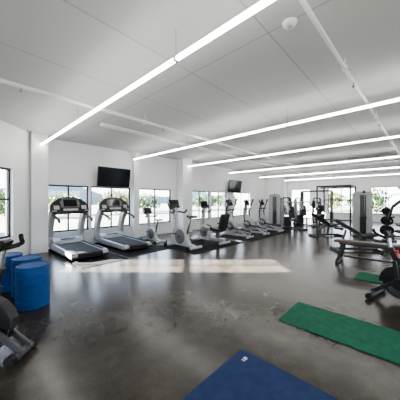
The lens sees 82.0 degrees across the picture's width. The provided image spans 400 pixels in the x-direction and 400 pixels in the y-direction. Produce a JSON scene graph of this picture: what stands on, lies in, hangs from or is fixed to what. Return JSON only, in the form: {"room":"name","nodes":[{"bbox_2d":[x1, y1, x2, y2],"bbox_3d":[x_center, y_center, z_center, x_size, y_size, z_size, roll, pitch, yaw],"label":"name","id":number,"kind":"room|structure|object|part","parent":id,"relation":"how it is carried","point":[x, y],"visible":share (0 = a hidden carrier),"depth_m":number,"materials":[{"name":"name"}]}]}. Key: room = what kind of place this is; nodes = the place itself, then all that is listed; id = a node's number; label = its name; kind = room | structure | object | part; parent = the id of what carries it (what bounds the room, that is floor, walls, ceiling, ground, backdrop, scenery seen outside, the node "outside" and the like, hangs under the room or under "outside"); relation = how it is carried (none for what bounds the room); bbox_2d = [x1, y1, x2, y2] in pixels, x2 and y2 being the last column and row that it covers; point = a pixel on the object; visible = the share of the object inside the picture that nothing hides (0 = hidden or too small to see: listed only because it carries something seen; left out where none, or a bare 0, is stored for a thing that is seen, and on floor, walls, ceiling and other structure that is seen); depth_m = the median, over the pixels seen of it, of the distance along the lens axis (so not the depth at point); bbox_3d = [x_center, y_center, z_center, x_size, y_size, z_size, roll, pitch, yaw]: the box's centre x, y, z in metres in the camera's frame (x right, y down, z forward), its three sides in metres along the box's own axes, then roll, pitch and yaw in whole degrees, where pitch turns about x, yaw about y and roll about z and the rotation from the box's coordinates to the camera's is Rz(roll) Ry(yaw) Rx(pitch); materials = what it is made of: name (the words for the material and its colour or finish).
{"room":"gym","nodes":[
{"label":"gym","id":0,"kind":"room"},
{"bbox_2d":[0,120,29,252],"bbox_3d":[-4.791,-0.200,4.058,0.200,3.400,5.657,0,0,-2],"label":"wall","id":1,"kind":"structure","parent":0,"point":[14,141],"depth_m":5.99,"materials":[{"name":"paint"}]},
{"bbox_2d":[0,167,15,239],"bbox_3d":[-4.774,0.082,5.290,0.165,1.764,1.160,0,0,-2],"label":"window","id":2,"kind":"structure","parent":1,"relation":"in","point":[2,168],"depth_m":5.80,"materials":[{"name":"black metal"}]},
{"bbox_2d":[30,131,47,253],"bbox_3d":[-4.689,-0.200,6.661,0.450,3.400,0.400,0,0,43],"label":"column","id":3,"kind":"structure","parent":1,"relation":"attached to","point":[38,152],"depth_m":6.48,"materials":[{"name":"paint"}]},
{"bbox_2d":[48,139,286,240],"bbox_3d":[1.374,-0.200,13.615,0.200,3.400,18.240,0,0,43],"label":"wall","id":4,"kind":"structure","parent":0,"point":[69,163],"depth_m":9.54,"materials":[{"name":"paint"}]},
{"bbox_2d":[48,184,88,233],"bbox_3d":[-4.276,0.282,7.494,0.165,1.524,1.300,0,0,43],"label":"window","id":5,"kind":"structure","parent":4,"relation":"in","point":[67,186],"depth_m":7.52,"materials":[{"name":"black metal"}]},
{"bbox_3d":[-4.260,1.032,7.478,0.120,0.024,1.300,0,0,43],"label":"sill","id":6,"kind":"part","parent":5,"relation":"part of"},
{"bbox_2d":[90,186,131,229],"bbox_3d":[-3.278,0.282,8.560,0.165,1.524,1.580,0,0,43],"label":"window","id":7,"kind":"structure","parent":4,"relation":"in","point":[111,188],"depth_m":8.59,"materials":[{"name":"black metal"}]},
{"bbox_2d":[97,166,130,187],"bbox_3d":[-3.158,-0.820,8.406,0.296,0.692,1.220,0,0,43],"label":"television","id":8,"kind":"object","parent":4,"relation":"attached to","point":[106,176],"visible":1,"depth_m":8.29,"materials":[{"name":"black plastic"}]},
{"bbox_2d":[132,152,138,237],"bbox_3d":[-2.557,-0.200,9.159,0.150,3.400,0.240,0,0,43],"label":"column","id":9,"kind":"structure","parent":4,"relation":"attached to","point":[135,163],"depth_m":9.10,"materials":[{"name":"paint"}]},
{"bbox_2d":[48,220,256,248],"bbox_3d":[1.452,1.450,13.541,0.016,0.100,18.240,0,0,43],"label":"baseboard","id":10,"kind":"structure","parent":4,"relation":"attached to","point":[163,232],"depth_m":10.24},
{"bbox_2d":[139,188,172,225],"bbox_3d":[-1.936,0.282,9.995,0.165,1.524,1.790,0,0,43],"label":"window","id":11,"kind":"structure","parent":4,"relation":"in","point":[169,221],"depth_m":10.07,"materials":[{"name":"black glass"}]},
{"bbox_2d":[177,159,191,231],"bbox_3d":[-0.733,-0.200,10.889,0.450,3.400,0.600,0,0,43],"label":"column","id":12,"kind":"structure","parent":4,"relation":"attached to","point":[184,173],"depth_m":10.68,"materials":[{"name":"paint"}]},
{"bbox_2d":[192,191,208,220],"bbox_3d":[-0.005,0.282,12.057,0.165,1.524,1.640,0,0,43],"label":"window","id":13,"kind":"structure","parent":4,"relation":"in","point":[199,218],"depth_m":12.10,"materials":[{"name":"black metal"}]},
{"bbox_2d":[211,191,225,218],"bbox_3d":[1.098,0.282,13.236,0.165,1.524,1.510,0,0,43],"label":"window","id":14,"kind":"structure","parent":4,"relation":"in","point":[211,191],"depth_m":13.25,"materials":[{"name":"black metal"}]},
{"bbox_2d":[228,180,241,192],"bbox_3d":[2.084,-0.820,14.005,0.300,0.737,1.300,0,0,43],"label":"television","id":15,"kind":"object","parent":4,"relation":"attached to","point":[234,186],"visible":1,"depth_m":13.89,"materials":[{"name":"black plastic"}]},
{"bbox_2d":[234,193,248,216],"bbox_3d":[2.693,0.282,14.941,0.165,1.524,1.940,0,0,43],"label":"window","id":16,"kind":"structure","parent":4,"relation":"in","point":[240,193],"depth_m":14.97,"materials":[{"name":"metal"}]},
{"bbox_2d":[265,173,283,217],"bbox_3d":[5.520,-0.200,17.021,1.200,3.400,0.600,0,0,43],"label":"column","id":17,"kind":"structure","parent":4,"relation":"attached to","point":[273,185],"depth_m":16.81,"materials":[{"name":"paint"}]},
{"bbox_2d":[242,155,399,173],"bbox_3d":[8.011,-1.810,10.171,14.200,0.180,0.250,0,0,43],"label":"trim","id":18,"kind":"structure","parent":4,"relation":"attached to","point":[395,158],"depth_m":11.47,"materials":[{"name":"paint"}]},
{"bbox_2d":[0,0,399,177],"bbox_3d":[5.264,-1.975,7.235,14.600,0.150,22.640,0,0,43],"label":"ceiling","id":19,"kind":"structure","parent":0,"point":[257,74],"depth_m":3.54,"materials":[{"name":"white paint"}]},
{"bbox_2d":[41,0,275,144],"bbox_3d":[-0.269,-1.724,2.566,12.000,0.352,0.048,0,0,43],"label":"linear pendant light","id":20,"kind":"object","parent":19,"relation":"hanging from","point":[261,4],"visible":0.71,"depth_m":2.47,"materials":[{"name":"white plastic"}]},
{"bbox_2d":[0,78,335,176],"bbox_3d":[2.903,-1.775,9.541,0.102,0.250,21.900,0,0,43],"label":"ceiling pipe","id":21,"kind":"object","parent":19,"relation":"hanging from","point":[4,81],"visible":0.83,"depth_m":4.64,"materials":[{"name":"silver metal"}]},
{"bbox_2d":[100,122,316,175],"bbox_3d":[3.309,-1.870,11.805,0.140,0.060,16.800,0,0,43],"label":"ceiling pipe","id":22,"kind":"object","parent":19,"relation":"attached to","point":[102,124],"depth_m":7.32,"materials":[{"name":"metal"}]},
{"bbox_2d":[134,97,399,159],"bbox_3d":[1.822,-1.724,4.801,12.000,0.352,0.048,0,0,43],"label":"linear pendant light","id":23,"kind":"object","parent":19,"relation":"hanging from","point":[397,98],"visible":1,"depth_m":4.72,"materials":[{"name":"white plastic"}]},
{"bbox_2d":[282,17,296,29],"bbox_3d":[0.959,-1.870,2.458,0.150,0.060,0.150,0,0,43],"label":"smoke detector","id":24,"kind":"object","parent":19,"relation":"attached to","point":[288,23],"visible":1,"depth_m":2.42,"materials":[{"name":"white plastic"}]},
{"bbox_2d":[188,135,399,166],"bbox_3d":[3.701,-1.724,6.809,12.000,0.352,0.048,0,0,43],"label":"linear pendant light","id":25,"kind":"object","parent":19,"relation":"hanging from","point":[394,136],"visible":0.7,"depth_m":7.09,"materials":[{"name":"white plastic"}]},
{"bbox_2d":[230,156,399,172],"bbox_3d":[6.092,-1.724,9.364,12.000,0.352,0.048,0,0,43],"label":"linear pendant light","id":26,"kind":"object","parent":19,"relation":"hanging from","point":[390,156],"visible":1,"depth_m":10.00,"materials":[{"name":"white plastic"}]},
{"bbox_2d":[260,167,399,177],"bbox_3d":[8.552,-1.724,11.993,12.000,0.352,0.048,0,0,43],"label":"linear pendant light","id":27,"kind":"object","parent":19,"relation":"hanging from","point":[386,167],"visible":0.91,"depth_m":12.85,"materials":[{"name":"white plastic"}]},
{"bbox_2d":[284,173,399,180],"bbox_3d":[11.080,-1.724,14.694,12.000,0.352,0.048,0,0,43],"label":"linear pendant light","id":28,"kind":"object","parent":19,"relation":"hanging from","point":[396,173],"visible":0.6,"depth_m":15.65,"materials":[{"name":"white plastic"}]},
{"bbox_2d":[298,0,399,155],"bbox_3d":[5.724,-1.795,6.895,0.068,0.210,21.900,0,0,45],"label":"ceiling pipe","id":29,"kind":"object","parent":19,"relation":"hanging from","point":[303,3],"visible":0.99,"depth_m":2.84,"materials":[{"name":"silver metal"}]},
{"bbox_2d":[0,218,399,399],"bbox_3d":[5.264,1.550,7.235,14.200,0.100,22.240,0,0,43],"label":"floor","id":30,"kind":"structure","parent":0,"point":[156,325],"depth_m":2.91,"materials":[{"name":"concrete"}]},
{"bbox_2d":[0,252,22,292],"bbox_3d":[-3.242,1.210,3.883,0.402,0.580,0.402,0,0,30],"label":"drum","id":31,"kind":"object","parent":30,"relation":"on","point":[5,283],"visible":0.48,"depth_m":3.73,"materials":[{"name":"blue plastic"}]},
{"bbox_3d":[-3.242,0.932,3.883,0.402,0.024,0.402,0,0,30],"label":"lid","id":32,"kind":"part","parent":31,"relation":"part of","materials":[{"name":"blue plastic"}]},
{"bbox_2d":[0,234,38,368],"bbox_3d":[-2.269,0.920,2.201,1.243,1.154,0.469,0,0,0],"label":"bike","id":33,"kind":"object","parent":30,"relation":"on","point":[9,317],"visible":1,"depth_m":2.18,"materials":[{"name":"grey paint"}]},
{"bbox_3d":[-1.898,0.580,2.201,0.081,0.208,0.052,0,0,0],"label":"handlebar post","id":34,"kind":"part","parent":33,"relation":"part of","materials":[{"name":"silver metal"}]},
{"bbox_3d":[-2.358,1.038,2.201,0.977,0.821,0.140,0,0,0],"label":"frame","id":35,"kind":"part","parent":33,"relation":"part of","materials":[{"name":"metal"}]},
{"bbox_2d":[11,255,41,297],"bbox_3d":[-2.768,1.210,3.686,0.402,0.580,0.402,0,0,7],"label":"drum","id":36,"kind":"object","parent":30,"relation":"on","point":[19,260],"visible":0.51,"depth_m":3.53,"materials":[{"name":"blue plastic"}]},
{"bbox_3d":[-2.768,0.932,3.686,0.402,0.024,0.402,0,0,7],"label":"lid","id":37,"kind":"part","parent":36,"relation":"part of","materials":[{"name":"blue plastic"}]},
{"bbox_2d":[15,261,49,310],"bbox_3d":[-2.380,1.210,3.282,0.402,0.580,0.402,0,0,-30],"label":"drum","id":38,"kind":"object","parent":30,"relation":"on","point":[32,279],"visible":0.98,"depth_m":3.13,"materials":[{"name":"blue plastic"}]},
{"bbox_3d":[-2.380,0.932,3.282,0.402,0.024,0.402,0,0,-30],"label":"lid","id":39,"kind":"part","parent":38,"relation":"part of","materials":[{"name":"blue plastic"}]},
{"bbox_2d":[48,249,128,268],"bbox_3d":[-3.183,1.495,6.368,2.750,0.008,1.150,0,0,43],"label":"floor mat","id":40,"kind":"object","parent":30,"relation":"on","point":[110,257],"visible":0.46,"depth_m":5.76,"materials":[{"name":"black rubber"}]},
{"bbox_2d":[48,197,107,260],"bbox_3d":[-3.505,0.701,6.512,2.098,1.580,1.040,0,0,43],"label":"treadmill","id":41,"kind":"object","parent":40,"relation":"on","point":[74,248],"visible":0.99,"depth_m":6.65,"materials":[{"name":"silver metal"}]},
{"bbox_3d":[-3.998,0.494,6.384,0.658,0.267,0.068,0,0,43],"label":"handrail","id":42,"kind":"part","parent":41,"relation":"part of","materials":[{"name":"black plastic"}]},
{"bbox_3d":[-3.656,1.346,6.140,1.770,0.170,0.150,0,0,43],"label":"rail","id":43,"kind":"part","parent":41,"relation":"part of","materials":[{"name":"silver metal"}]},
{"bbox_3d":[-3.613,1.272,6.127,1.450,0.043,0.090,0,0,43],"label":"foot rail","id":44,"kind":"part","parent":41,"relation":"part of","materials":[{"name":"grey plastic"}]},
{"bbox_3d":[-4.053,1.146,7.025,0.280,0.050,0.400,0,0,43],"label":"panel","id":45,"kind":"part","parent":41,"relation":"part of","materials":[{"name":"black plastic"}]},
{"bbox_3d":[-4.075,1.276,7.045,0.538,0.290,0.840,0,0,43],"label":"motor","id":46,"kind":"part","parent":41,"relation":"part of","materials":[{"name":"grey plastic"}]},
{"bbox_3d":[-3.810,0.281,6.797,0.031,0.060,0.400,0,0,43],"label":"control panel","id":47,"kind":"part","parent":41,"relation":"part of","materials":[{"name":"grey plastic"}]},
{"bbox_3d":[-3.128,1.272,6.646,1.450,0.043,0.090,0,0,43],"label":"foot rail","id":48,"kind":"part","parent":41,"relation":"part of","materials":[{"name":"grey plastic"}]},
{"bbox_3d":[-3.144,1.346,6.688,1.770,0.170,0.150,0,0,43],"label":"rail","id":49,"kind":"part","parent":41,"relation":"part of","materials":[{"name":"silver metal"}]},
{"bbox_2d":[94,243,169,256],"bbox_3d":[-2.326,1.495,7.429,2.550,0.008,1.430,0,0,43],"label":"floor mat","id":50,"kind":"object","parent":30,"relation":"on","point":[153,248],"visible":0.47,"depth_m":6.79,"materials":[{"name":"black rubber"}]},
{"bbox_2d":[93,197,151,251],"bbox_3d":[-2.562,0.701,7.520,2.098,1.580,1.040,0,0,43],"label":"treadmill","id":51,"kind":"object","parent":50,"relation":"on","point":[117,239],"visible":1,"depth_m":7.67,"materials":[{"name":"silver metal"}]},
{"bbox_3d":[-3.132,1.276,8.053,0.538,0.290,0.840,0,0,43],"label":"motor","id":52,"kind":"part","parent":51,"relation":"part of","materials":[{"name":"grey plastic"}]},
{"bbox_3d":[-2.713,1.346,7.148,1.770,0.170,0.150,0,0,43],"label":"rail","id":53,"kind":"part","parent":51,"relation":"part of","materials":[{"name":"silver metal"}]},
{"bbox_3d":[-2.671,1.272,7.135,1.450,0.043,0.090,0,0,43],"label":"foot rail","id":54,"kind":"part","parent":51,"relation":"part of","materials":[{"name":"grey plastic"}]},
{"bbox_3d":[-2.185,1.272,7.653,1.450,0.043,0.090,0,0,43],"label":"foot rail","id":55,"kind":"part","parent":51,"relation":"part of","materials":[{"name":"black rubber"}]},
{"bbox_2d":[140,208,166,243],"bbox_3d":[-1.692,0.893,8.363,0.938,1.217,0.527,0,0,43],"label":"bike","id":56,"kind":"object","parent":30,"relation":"on","point":[151,233],"visible":0.98,"depth_m":8.38,"materials":[{"name":"grey plastic"}]},
{"bbox_2d":[157,239,243,254],"bbox_3d":[0.042,1.495,7.801,1.800,0.008,2.450,0,0,43],"label":"floor mat","id":57,"kind":"object","parent":30,"relation":"on","point":[209,245],"visible":0.76,"depth_m":7.37,"materials":[{"name":"black rubber"}]},
{"bbox_2d":[164,200,203,250],"bbox_3d":[-0.524,0.741,7.270,1.159,1.504,0.651,0,0,43],"label":"bike","id":58,"kind":"object","parent":57,"relation":"on","point":[180,236],"visible":1,"depth_m":7.29,"materials":[{"name":"grey plastic"}]},
{"bbox_3d":[-0.348,0.808,7.105,0.215,0.504,0.071,0,0,43],"label":"seat post","id":59,"kind":"part","parent":58,"relation":"part of","materials":[{"name":"silver metal"}]},
{"bbox_2d":[193,201,230,244],"bbox_3d":[0.409,0.757,8.177,1.307,1.452,0.628,0,0,43],"label":"bike","id":60,"kind":"object","parent":57,"relation":"on","point":[204,232],"visible":1,"depth_m":8.16,"materials":[{"name":"grey plastic"}]},
{"bbox_3d":[0.510,1.361,8.082,0.901,0.119,0.140,0,0,43],"label":"rail","id":61,"kind":"part","parent":60,"relation":"part of","materials":[{"name":"grey plastic"}]},
{"bbox_3d":[0.620,1.021,7.980,0.421,0.136,0.420,0,0,43],"label":"seat","id":62,"kind":"part","parent":60,"relation":"part of","materials":[{"name":"black plastic"}]},
{"bbox_3d":[0.809,0.731,7.802,0.211,0.531,0.440,0,0,43],"label":"backrest","id":63,"kind":"part","parent":60,"relation":"part of","materials":[{"name":"black plastic"}]},
{"bbox_2d":[213,229,290,241],"bbox_3d":[2.384,1.495,10.232,1.900,0.008,3.600,0,0,43],"label":"floor mat","id":64,"kind":"object","parent":30,"relation":"on","point":[257,236],"visible":0.66,"depth_m":9.66,"materials":[{"name":"black rubber"}]},
{"bbox_2d":[220,199,253,238],"bbox_3d":[1.501,0.712,9.346,1.304,1.541,0.608,0,0,43],"label":"elliptical trainer","id":65,"kind":"object","parent":64,"relation":"on","point":[232,228],"visible":0.93,"depth_m":9.40,"materials":[{"name":"grey plastic"}]},
{"bbox_3d":[1.501,1.411,9.346,1.220,0.070,0.100,0,0,43],"label":"rail","id":66,"kind":"part","parent":65,"relation":"part of","materials":[{"name":"grey plastic"}]},
{"bbox_2d":[238,199,269,234],"bbox_3d":[2.392,0.712,10.225,1.304,1.541,0.608,0,0,43],"label":"elliptical trainer","id":67,"kind":"object","parent":64,"relation":"on","point":[248,223],"visible":0.93,"depth_m":10.28,"materials":[{"name":"grey plastic"}]},
{"bbox_2d":[254,199,283,231],"bbox_3d":[3.317,0.712,11.140,1.304,1.541,0.608,0,0,43],"label":"elliptical trainer","id":68,"kind":"object","parent":64,"relation":"on","point":[263,221],"visible":0.94,"depth_m":11.18,"materials":[{"name":"grey plastic"}]},
{"bbox_2d":[182,349,339,399],"bbox_3d":[0.730,1.488,1.248,1.900,0.021,1.100,0,0,43],"label":"exercise mat","id":69,"kind":"object","parent":30,"relation":"on","point":[244,376],"visible":1,"depth_m":1.84,"materials":[{"name":"blue plastic"}]},
{"bbox_2d":[269,193,280,225],"bbox_3d":[4.428,0.560,13.657,0.700,1.880,0.730,0,0,16],"label":"tower","id":70,"kind":"object","parent":30,"relation":"on","point":[274,199],"visible":0.94,"depth_m":13.66,"materials":[{"name":"grey metal"}]},
{"bbox_3d":[4.494,0.575,13.883,0.580,1.600,0.030,0,0,16],"label":"plate","id":71,"kind":"part","parent":70,"relation":"part of","materials":[{"name":"grey plastic"}]},
{"bbox_2d":[280,198,292,222],"bbox_3d":[5.698,0.672,15.088,0.836,1.655,1.380,0,0,-35],"label":"machine","id":72,"kind":"object","parent":30,"relation":"on","point":[285,208],"visible":0.19,"depth_m":15.23,"materials":[{"name":"grey metal"}]},
{"bbox_2d":[281,197,307,230],"bbox_3d":[4.893,0.672,12.025,0.836,1.655,1.380,0,0,-18],"label":"machine","id":73,"kind":"object","parent":30,"relation":"on","point":[286,222],"visible":1,"depth_m":12.30,"materials":[{"name":"metal"}]},
{"bbox_3d":[4.846,0.640,12.168,0.320,0.617,0.157,0,0,-18],"label":"backrest","id":74,"kind":"part","parent":73,"relation":"part of","materials":[{"name":"black plastic"}]},
{"bbox_2d":[294,197,315,226],"bbox_3d":[6.187,0.672,13.411,0.836,1.655,1.380,0,0,-24],"label":"machine","id":75,"kind":"object","parent":30,"relation":"on","point":[301,202],"visible":0.88,"depth_m":13.74,"materials":[{"name":"black metal"}]},
{"bbox_3d":[6.126,0.640,13.548,0.320,0.617,0.157,0,0,-24],"label":"backrest","id":76,"kind":"part","parent":75,"relation":"part of","materials":[{"name":"black plastic"}]},
{"bbox_2d":[301,190,333,221],"bbox_3d":[8.566,0.398,16.910,2.200,2.205,0.700,0,0,43],"label":"power rack","id":77,"kind":"object","parent":30,"relation":"on","point":[330,191],"visible":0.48,"depth_m":16.29,"materials":[{"name":"metal"}]},
{"bbox_3d":[9.296,0.422,16.227,0.090,2.155,0.700,0,0,43],"label":"tower frame","id":78,"kind":"part","parent":77,"relation":"part of","materials":[{"name":"metal"}]},
{"bbox_2d":[312,198,330,224],"bbox_3d":[7.724,0.672,14.739,0.836,1.655,1.380,0,0,5],"label":"machine","id":79,"kind":"object","parent":30,"relation":"on","point":[320,201],"visible":0.38,"depth_m":14.96,"materials":[{"name":"black metal"}]},
{"bbox_2d":[308,213,343,236],"bbox_3d":[5.258,1.023,9.583,1.247,0.944,0.600,0,0,-8],"label":"bench","id":80,"kind":"object","parent":30,"relation":"on","point":[316,216],"visible":0.96,"depth_m":9.52,"materials":[{"name":"black metal"}]},
{"bbox_3d":[4.997,0.793,9.544,0.719,0.483,0.300,0,0,-8],"label":"backrest","id":81,"kind":"part","parent":80,"relation":"part of","materials":[{"name":"black leather"}]},
{"bbox_3d":[5.247,1.185,9.581,1.220,0.620,0.600,0,0,-8],"label":"frame","id":82,"kind":"part","parent":80,"relation":"part of","materials":[{"name":"metal"}]},
{"bbox_3d":[5.568,1.040,9.629,0.400,0.128,0.300,0,0,-8],"label":"seat","id":83,"kind":"part","parent":80,"relation":"part of","materials":[{"name":"black leather"}]},
{"bbox_2d":[316,185,355,227],"bbox_3d":[7.172,0.375,12.128,2.060,2.250,1.452,0,0,43],"label":"power rack","id":84,"kind":"object","parent":30,"relation":"on","point":[327,186],"visible":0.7,"depth_m":12.19,"materials":[{"name":"metal"}]},
{"bbox_2d":[310,200,351,208],"bbox_3d":[6.703,0.238,11.627,2.160,0.440,0.440,0,0,43],"label":"barbell","id":85,"kind":"object","parent":84,"relation":"on","point":[313,204],"visible":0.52,"depth_m":12.10,"materials":[{"name":"silver metal"}]},
{"bbox_2d":[278,302,399,364],"bbox_3d":[1.888,1.492,2.479,1.870,0.014,0.680,0,0,43],"label":"exercise mat","id":86,"kind":"object","parent":30,"relation":"on","point":[382,342],"visible":1,"depth_m":2.62,"materials":[{"name":"green plastic"}]},
{"bbox_2d":[330,218,384,252],"bbox_3d":[4.608,1.023,6.770,1.247,0.944,0.600,0,0,9],"label":"bench","id":87,"kind":"object","parent":30,"relation":"on","point":[368,235],"visible":0.94,"depth_m":6.71,"materials":[{"name":"metal"}]},
{"bbox_3d":[4.347,0.793,6.811,0.719,0.483,0.300,0,0,9],"label":"backrest","id":88,"kind":"part","parent":87,"relation":"part of","materials":[{"name":"black leather"}]},
{"bbox_3d":[4.597,1.185,6.772,1.220,0.620,0.600,0,0,9],"label":"frame","id":89,"kind":"part","parent":87,"relation":"part of","materials":[{"name":"metal"}]},
{"bbox_3d":[4.918,1.040,6.723,0.400,0.128,0.300,0,0,9],"label":"seat","id":90,"kind":"part","parent":87,"relation":"part of","materials":[{"name":"black plastic"}]},
{"bbox_2d":[351,190,373,237],"bbox_3d":[6.641,0.560,9.386,0.700,1.880,0.730,0,0,25],"label":"tower","id":91,"kind":"object","parent":30,"relation":"on","point":[362,202],"visible":0.91,"depth_m":9.41,"materials":[{"name":"grey plastic"}]},
{"bbox_3d":[6.417,0.600,9.616,0.050,1.700,0.240,0,0,25],"label":"panel","id":92,"kind":"part","parent":91,"relation":"part of","materials":[{"name":"grey plastic"}]},
{"bbox_3d":[6.740,0.575,9.599,0.580,1.600,0.030,0,0,25],"label":"plate","id":93,"kind":"part","parent":91,"relation":"part of","materials":[{"name":"grey plastic"}]},
{"bbox_2d":[333,238,399,263],"bbox_3d":[3.916,1.235,5.238,1.500,0.530,0.600,0,0,42],"label":"bench","id":94,"kind":"object","parent":30,"relation":"on","point":[344,242],"visible":1,"depth_m":5.33,"materials":[{"name":"brown metal"}]},
{"bbox_2d":[354,272,381,283],"bbox_3d":[3.796,1.492,3.946,1.850,0.014,0.550,0,0,43],"label":"exercise mat","id":95,"kind":"object","parent":30,"relation":"on","point":[374,278],"visible":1,"depth_m":4.41,"materials":[{"name":"green plastic"}]},
{"bbox_2d":[365,227,399,299],"bbox_3d":[3.039,0.966,3.171,0.534,1.062,1.144,0,0,-33],"label":"bike","id":96,"kind":"object","parent":30,"relation":"on","point":[390,276],"visible":1,"depth_m":3.42,"materials":[{"name":"metal"}]},
{"bbox_3d":[2.855,0.654,3.459,0.048,0.191,0.075,0,0,-33],"label":"handlebar post","id":97,"kind":"part","parent":96,"relation":"part of","materials":[{"name":"silver metal"}]},
{"bbox_3d":[3.083,1.075,3.103,0.129,0.755,0.899,0,0,-33],"label":"frame","id":98,"kind":"part","parent":96,"relation":"part of","materials":[{"name":"metal"}]},
{"bbox_2d":[378,207,396,241],"bbox_3d":[6.763,0.875,8.325,0.467,1.250,0.467,0,0,-31],"label":"rack","id":99,"kind":"object","parent":30,"relation":"on","point":[386,215],"visible":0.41,"depth_m":8.29,"materials":[{"name":"metal"}]},
{"bbox_2d":[382,226,394,234],"bbox_3d":[6.739,1.100,8.228,0.360,0.360,0.044,0,0,14],"label":"weight plate","id":100,"kind":"object","parent":99,"relation":"on","point":[386,228],"visible":0.55,"depth_m":8.21,"materials":[{"name":"black rubber"}]},
{"bbox_2d":[383,217,393,224],"bbox_3d":[6.739,0.750,8.228,0.300,0.300,0.044,0,0,14],"label":"weight plate","id":101,"kind":"object","parent":99,"relation":"on","point":[385,220],"visible":0.84,"depth_m":8.22,"materials":[{"name":"black rubber"}]},
{"bbox_2d":[384,186,399,238],"bbox_3d":[8.156,0.393,9.004,1.360,2.215,1.016,0,0,14],"label":"machine","id":102,"kind":"object","parent":30,"relation":"on","point":[398,186],"visible":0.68,"depth_m":9.05,"materials":[{"name":"metal"}]},
{"bbox_2d":[387,200,399,244],"bbox_3d":[6.224,0.605,6.658,1.440,1.790,1.392,0,0,-10],"label":"machine","id":103,"kind":"object","parent":30,"relation":"on","point":[398,201],"visible":0.62,"depth_m":6.88,"materials":[{"name":"metal"}]},
{"bbox_3d":[5.855,0.161,6.561,0.237,0.857,0.968,0,0,-10],"label":"lever arm","id":104,"kind":"part","parent":103,"relation":"part of","materials":[{"name":"metal"}]},
{"bbox_2d":[287,171,399,220],"bbox_3d":[12.931,-0.200,15.428,14.200,3.400,0.200,0,0,43],"label":"wall","id":105,"kind":"structure","parent":0,"point":[362,183],"depth_m":17.25,"materials":[{"name":"paint"}]},
{"bbox_2d":[291,189,309,211],"bbox_3d":[8.510,0.052,19.485,1.640,1.944,0.165,0,0,43],"label":"window","id":106,"kind":"structure","parent":105,"relation":"in","point":[291,189],"depth_m":19.54,"materials":[{"name":"white metal"}]},
{"bbox_2d":[328,187,354,213],"bbox_3d":[10.701,0.052,17.436,1.840,1.944,0.165,0,0,43],"label":"window","id":107,"kind":"structure","parent":105,"relation":"in","point":[353,187],"depth_m":17.45,"materials":[{"name":"white metal"}]},
{"bbox_2d":[325,218,399,222],"bbox_3d":[12.857,1.450,15.349,14.200,0.100,0.016,0,0,43],"label":"baseboard","id":108,"kind":"structure","parent":105,"relation":"attached to","point":[325,218],"depth_m":16.00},
{"bbox_2d":[371,186,399,215],"bbox_3d":[12.636,0.052,15.625,1.740,1.944,0.165,0,0,43],"label":"window","id":109,"kind":"structure","parent":105,"relation":"in","point":[385,186],"depth_m":15.65,"materials":[{"name":"white metal"}]},
{"label":"outside","id":110,"kind":"structure","parent":0,"visible":0},
{"bbox_2d":[0,203,399,235],"bbox_3d":[-22.843,2.100,48.767,140.000,0.100,160.000,0,0,43],"label":"ground","id":111,"kind":"structure","parent":110,"point":[162,212],"depth_m":30.42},
{"bbox_2d":[0,189,4,216],"bbox_3d":[-21.673,0.321,26.270,5.008,3.594,4.842,0,0,-38],"label":"tree","id":112,"kind":"object","parent":111,"relation":"on","point":[2,192],"visible":0.11,"depth_m":25.21,"materials":[{"name":"green plant"}]},
{"bbox_2d":[48,193,81,214],"bbox_3d":[-18.489,0.496,31.363,4.974,3.150,4.610,0,0,2],"label":"tree","id":113,"kind":"object","parent":111,"relation":"on","point":[54,197],"visible":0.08,"depth_m":30.76,"materials":[{"name":"green plant"}]},
{"bbox_2d":[97,189,127,212],"bbox_3d":[-13.349,0.120,35.780,5.258,3.872,5.687,0,0,-4],"label":"tree","id":114,"kind":"object","parent":111,"relation":"on","point":[118,194],"visible":0.36,"depth_m":35.16,"materials":[{"name":"green plant"}]},
{"bbox_2d":[139,193,159,210],"bbox_3d":[-10.050,0.326,42.095,5.504,3.461,5.849,0,0,-16],"label":"tree","id":115,"kind":"object","parent":111,"relation":"on","point":[146,201],"visible":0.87,"depth_m":41.21,"materials":[{"name":"green plant"}]},
{"bbox_2d":[193,193,217,208],"bbox_3d":[1.151,0.311,50.791,6.109,3.570,5.420,0,0,-9],"label":"tree","id":116,"kind":"object","parent":111,"relation":"on","point":[205,198],"visible":0.48,"depth_m":50.08,"materials":[{"name":"green plant"}]},
{"bbox_2d":[215,193,238,207],"bbox_3d":[6.510,0.029,58.011,6.768,4.054,6.179,0,0,-5],"label":"tree","id":117,"kind":"object","parent":111,"relation":"on","point":[221,196],"visible":0.52,"depth_m":57.32,"materials":[{"name":"green plant"}]},
{"bbox_2d":[307,191,346,209],"bbox_3d":[23.217,0.031,42.228,6.657,4.166,6.113,0,0,26],"label":"tree","id":118,"kind":"object","parent":111,"relation":"on","point":[336,193],"visible":0.14,"depth_m":40.94,"materials":[{"name":"green plant"}]},
{"bbox_2d":[345,188,390,212],"bbox_3d":[24.222,0.096,33.483,5.797,3.918,5.529,0,0,-45],"label":"tree","id":119,"kind":"object","parent":111,"relation":"on","point":[378,201],"visible":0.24,"depth_m":32.15,"materials":[{"name":"green plant"}]},
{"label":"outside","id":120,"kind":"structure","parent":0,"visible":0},
{"bbox_2d":[0,186,217,204],"bbox_3d":[-62.740,-2.278,99.798,8.000,9.557,240.000,0,0,43],"label":"hills","id":121,"kind":"structure","parent":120,"point":[80,192],"depth_m":104.14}
]}

